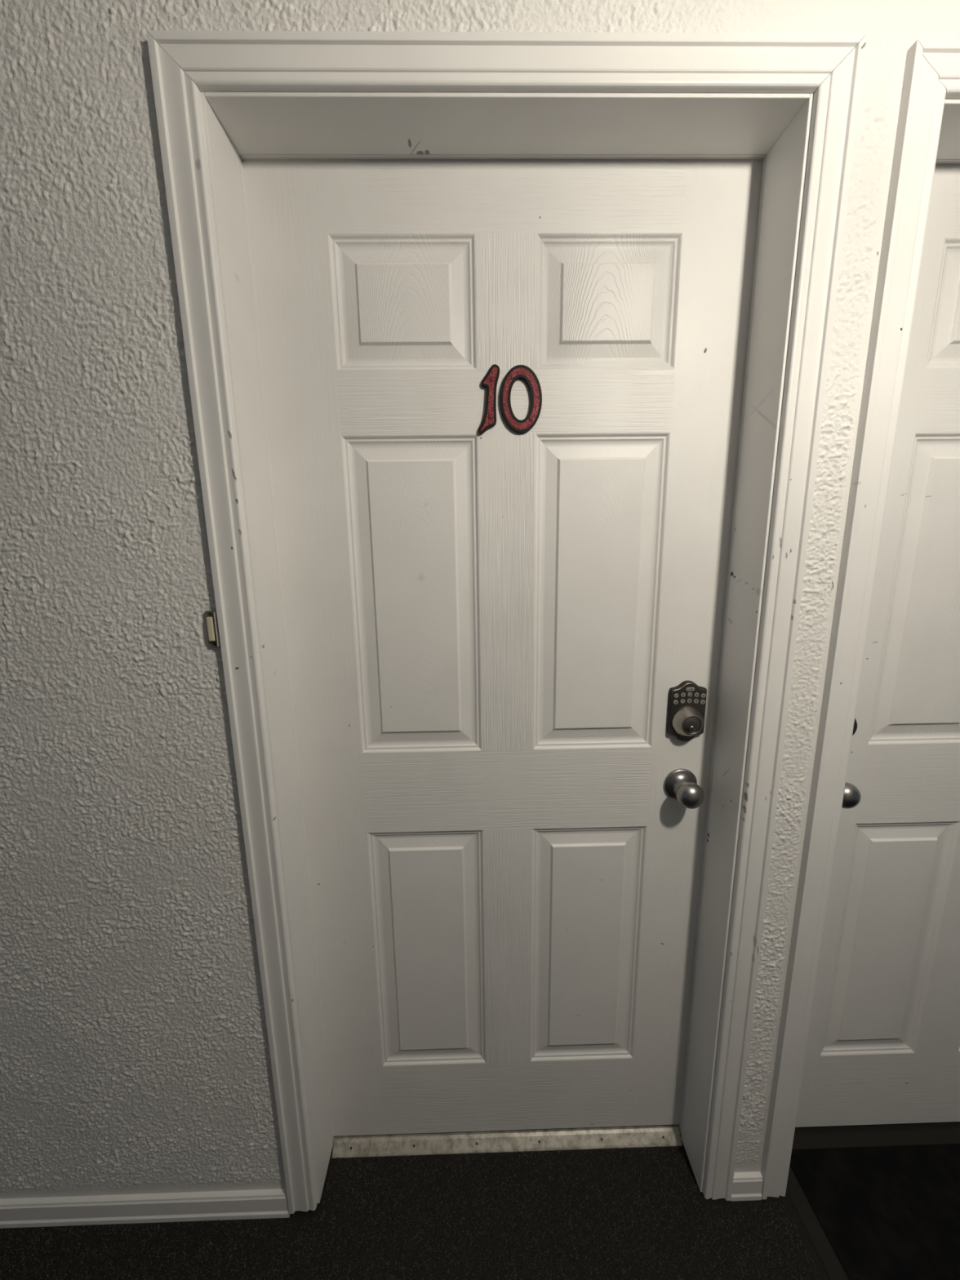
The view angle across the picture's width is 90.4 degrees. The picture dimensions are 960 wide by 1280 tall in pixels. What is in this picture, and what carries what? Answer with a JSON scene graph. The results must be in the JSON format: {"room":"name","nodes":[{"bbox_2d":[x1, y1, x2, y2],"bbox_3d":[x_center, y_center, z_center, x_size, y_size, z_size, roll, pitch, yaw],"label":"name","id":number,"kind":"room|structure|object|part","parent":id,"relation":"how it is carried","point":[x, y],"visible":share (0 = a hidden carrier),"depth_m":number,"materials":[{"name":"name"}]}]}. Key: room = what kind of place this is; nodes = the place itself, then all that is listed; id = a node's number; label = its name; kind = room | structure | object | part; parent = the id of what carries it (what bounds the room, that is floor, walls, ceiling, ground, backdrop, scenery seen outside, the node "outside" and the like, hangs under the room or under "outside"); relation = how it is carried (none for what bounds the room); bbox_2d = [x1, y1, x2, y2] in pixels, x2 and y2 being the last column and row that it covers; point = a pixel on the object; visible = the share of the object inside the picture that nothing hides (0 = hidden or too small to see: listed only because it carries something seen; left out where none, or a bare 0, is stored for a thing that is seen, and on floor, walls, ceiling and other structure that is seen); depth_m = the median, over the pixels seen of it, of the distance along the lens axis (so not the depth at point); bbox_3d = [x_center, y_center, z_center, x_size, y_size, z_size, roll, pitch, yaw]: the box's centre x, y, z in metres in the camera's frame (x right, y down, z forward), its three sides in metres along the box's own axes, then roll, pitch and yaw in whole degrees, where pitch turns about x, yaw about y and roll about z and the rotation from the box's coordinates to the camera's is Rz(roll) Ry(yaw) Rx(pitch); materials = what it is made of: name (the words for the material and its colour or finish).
{"room":"apartment hallway","nodes":[
{"label":"apartment hallway","id":0,"kind":"room"},
{"bbox_2d":[0,0,959,1199],"bbox_3d":[0.053,-0.053,0.880,6.000,2.631,0.156,-1,11,-1],"label":"wall","id":1,"kind":"structure","parent":0,"point":[135,1055],"depth_m":0.80,"materials":[{"name":"paint"}]},
{"bbox_2d":[0,1188,290,1228],"bbox_3d":[-1.672,1.254,1.021,2.511,0.061,0.014,-1,11,-1],"label":"baseboard","id":2,"kind":"structure","parent":1,"relation":"attached to","point":[257,1203],"depth_m":1.03,"materials":[{"name":"paint"}]},
{"bbox_2d":[204,610,220,647],"bbox_3d":[-0.447,-0.018,0.797,0.020,0.061,0.013,-1,11,-1],"label":"doorbell","id":3,"kind":"object","parent":1,"relation":"attached to","point":[211,621],"visible":1,"depth_m":0.79,"materials":[{"name":"beige plastic"}]},
{"bbox_2d":[242,160,763,1136],"bbox_3d":[0.055,0.208,0.955,0.866,2.028,0.108,-1,11,-1],"label":"door","id":4,"kind":"structure","parent":1,"relation":"in","point":[504,644],"depth_m":0.92,"materials":[{"name":"paint"}]},
{"bbox_3d":[-0.129,-0.576,0.820,0.245,0.209,0.012,-1,11,-1],"label":"panel","id":5,"kind":"part","parent":4,"relation":"part of","materials":[{"name":"paint"}]},
{"bbox_3d":[-0.122,-0.071,0.919,0.245,0.608,0.012,-1,11,-1],"label":"panel","id":6,"kind":"part","parent":4,"relation":"part of","materials":[{"name":"paint"}]},
{"bbox_3d":[-0.112,0.702,1.071,0.245,0.610,0.012,-1,11,-1],"label":"panel","id":7,"kind":"part","parent":4,"relation":"part of","materials":[{"name":"paint"}]},
{"bbox_2d":[478,364,499,434],"bbox_3d":[0.016,-0.425,0.842,0.039,0.113,0.008,-1,11,-1],"label":"number","id":8,"kind":"object","parent":4,"relation":"attached to","point":[490,381],"depth_m":0.84,"materials":[{"name":"red metal"}]},
{"bbox_3d":[0.047,-0.424,0.853,0.594,0.106,0.012,-1,11,-1],"label":"rail","id":9,"kind":"part","parent":4,"relation":"part of","materials":[{"name":"paint"}]},
{"bbox_3d":[0.043,-0.736,0.792,0.594,0.111,0.012,-1,11,-1],"label":"rail","id":10,"kind":"part","parent":4,"relation":"part of","materials":[{"name":"paint"}]},
{"bbox_3d":[0.057,0.312,0.998,0.594,0.178,0.012,-1,11,-1],"label":"rail","id":11,"kind":"part","parent":4,"relation":"part of","materials":[{"name":"paint"}]},
{"bbox_3d":[0.068,1.099,1.153,0.594,0.204,0.012,-1,11,-1],"label":"rail","id":12,"kind":"part","parent":4,"relation":"part of","materials":[{"name":"paint"}]},
{"bbox_2d":[499,364,542,433],"bbox_3d":[0.072,-0.426,0.843,0.074,0.111,0.008,-1,11,-1],"label":"number","id":13,"kind":"object","parent":4,"relation":"attached to","point":[523,372],"depth_m":0.84,"materials":[{"name":"red metal"}]},
{"bbox_3d":[0.237,0.696,1.077,0.245,0.610,0.012,-1,11,-1],"label":"panel","id":14,"kind":"part","parent":4,"relation":"part of","materials":[{"name":"paint"}]},
{"bbox_3d":[0.227,-0.077,0.925,0.245,0.608,0.012,-1,11,-1],"label":"panel","id":15,"kind":"part","parent":4,"relation":"part of","materials":[{"name":"paint"}]},
{"bbox_3d":[0.220,-0.582,0.826,0.245,0.209,0.012,-1,11,-1],"label":"panel","id":16,"kind":"part","parent":4,"relation":"part of","materials":[{"name":"paint"}]},
{"bbox_3d":[0.419,0.304,0.983,0.069,0.069,0.029,-1,11,-1],"label":"knob","id":17,"kind":"part","parent":4,"relation":"part of","materials":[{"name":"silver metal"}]},
{"bbox_3d":[0.417,0.145,0.956,0.070,0.124,0.003,-1,11,-1],"label":"plate","id":18,"kind":"part","parent":4,"relation":"part of","materials":[{"name":"grey metal"}]},
{"bbox_2d":[146,30,866,1213],"bbox_3d":[0.055,0.203,0.909,0.972,2.108,0.133,-1,11,-1],"label":"trim","id":19,"kind":"structure","parent":1,"relation":"attached to","point":[789,102],"depth_m":0.75,"materials":[{"name":"paint"}]},
{"bbox_3d":[-0.402,0.218,0.843,0.056,2.099,0.015,-1,11,-1],"label":"casing","id":20,"kind":"part","parent":19,"relation":"part of","materials":[{"name":"paint"}]},
{"bbox_3d":[0.042,-0.792,0.653,0.970,0.056,0.015,-1,11,-1],"label":"head casing","id":21,"kind":"part","parent":19,"relation":"part of","materials":[{"name":"paint"}]},
{"bbox_3d":[0.514,0.207,0.859,0.056,2.108,0.015,-1,11,-1],"label":"casing","id":22,"kind":"part","parent":19,"relation":"part of","materials":[{"name":"paint"}]},
{"bbox_2d":[730,1171,763,1201],"bbox_3d":[0.591,1.216,1.059,0.069,0.061,0.014,-1,11,-1],"label":"baseboard","id":23,"kind":"structure","parent":1,"relation":"attached to","point":[746,1186],"depth_m":1.05,"materials":[{"name":"paint"}]},
{"bbox_2d":[760,40,959,1199],"bbox_3d":[1.089,0.189,0.927,0.956,2.101,0.133,-1,11,-1],"label":"trim","id":24,"kind":"structure","parent":1,"relation":"attached to","point":[928,132],"depth_m":0.78,"materials":[{"name":"paint"}]},
{"bbox_3d":[1.076,-0.803,0.672,0.955,0.056,0.015,-1,11,-1],"label":"head casing","id":25,"kind":"part","parent":24,"relation":"part of","materials":[{"name":"paint"}]},
{"bbox_2d":[795,164,959,1127],"bbox_3d":[1.088,0.205,0.975,0.848,2.043,0.108,-1,11,-1],"label":"door","id":26,"kind":"structure","parent":1,"relation":"in","point":[883,1046],"depth_m":1.02,"materials":[{"name":"paint"}]},
{"bbox_3d":[1.100,1.097,1.173,0.568,0.215,0.012,-1,11,-1],"label":"rail","id":27,"kind":"part","parent":26,"relation":"part of","materials":[{"name":"paint"}]},
{"bbox_3d":[0.926,0.693,1.090,0.232,0.616,0.012,-1,11,-1],"label":"panel","id":28,"kind":"part","parent":26,"relation":"part of","materials":[{"name":"paint"}]},
{"bbox_3d":[1.089,0.300,1.016,0.568,0.180,0.012,-1,11,-1],"label":"rail","id":29,"kind":"part","parent":26,"relation":"part of","materials":[{"name":"paint"}]},
{"bbox_3d":[0.916,-0.084,0.938,0.232,0.608,0.012,-1,11,-1],"label":"panel","id":30,"kind":"part","parent":26,"relation":"part of","materials":[{"name":"paint"}]},
{"bbox_3d":[1.079,-0.438,0.872,0.568,0.108,0.012,-1,11,-1],"label":"rail","id":31,"kind":"part","parent":26,"relation":"part of","materials":[{"name":"paint"}]},
{"bbox_3d":[0.909,-0.588,0.839,0.232,0.204,0.012,-1,11,-1],"label":"panel","id":32,"kind":"part","parent":26,"relation":"part of","materials":[{"name":"paint"}]},
{"bbox_3d":[1.075,-0.746,0.811,0.568,0.113,0.012,-1,11,-1],"label":"rail","id":33,"kind":"part","parent":26,"relation":"part of","materials":[{"name":"paint"}]},
{"bbox_2d":[0,1121,959,1279],"bbox_3d":[0.101,1.547,-0.331,6.000,0.055,3.150,-1,11,-1],"label":"floor","id":34,"kind":"structure","parent":0,"point":[627,1213],"depth_m":1.01,"materials":[{"name":"carpet"}]},
{"bbox_2d":[332,1124,682,1158],"bbox_3d":[0.068,1.220,1.167,0.846,0.020,0.044,-1,11,-1],"label":"threshold","id":35,"kind":"object","parent":34,"relation":"on","point":[651,1135],"visible":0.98,"depth_m":1.16,"materials":[{"name":"metal"}]},
{"bbox_2d":[786,1127,959,1279],"bbox_3d":[1.108,1.270,0.875,0.826,0.007,0.624,-1,11,-1],"label":"doormat","id":36,"kind":"object","parent":34,"relation":"on","point":[882,1204],"visible":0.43,"depth_m":1.05,"materials":[{"name":"black rubber"}]}
]}

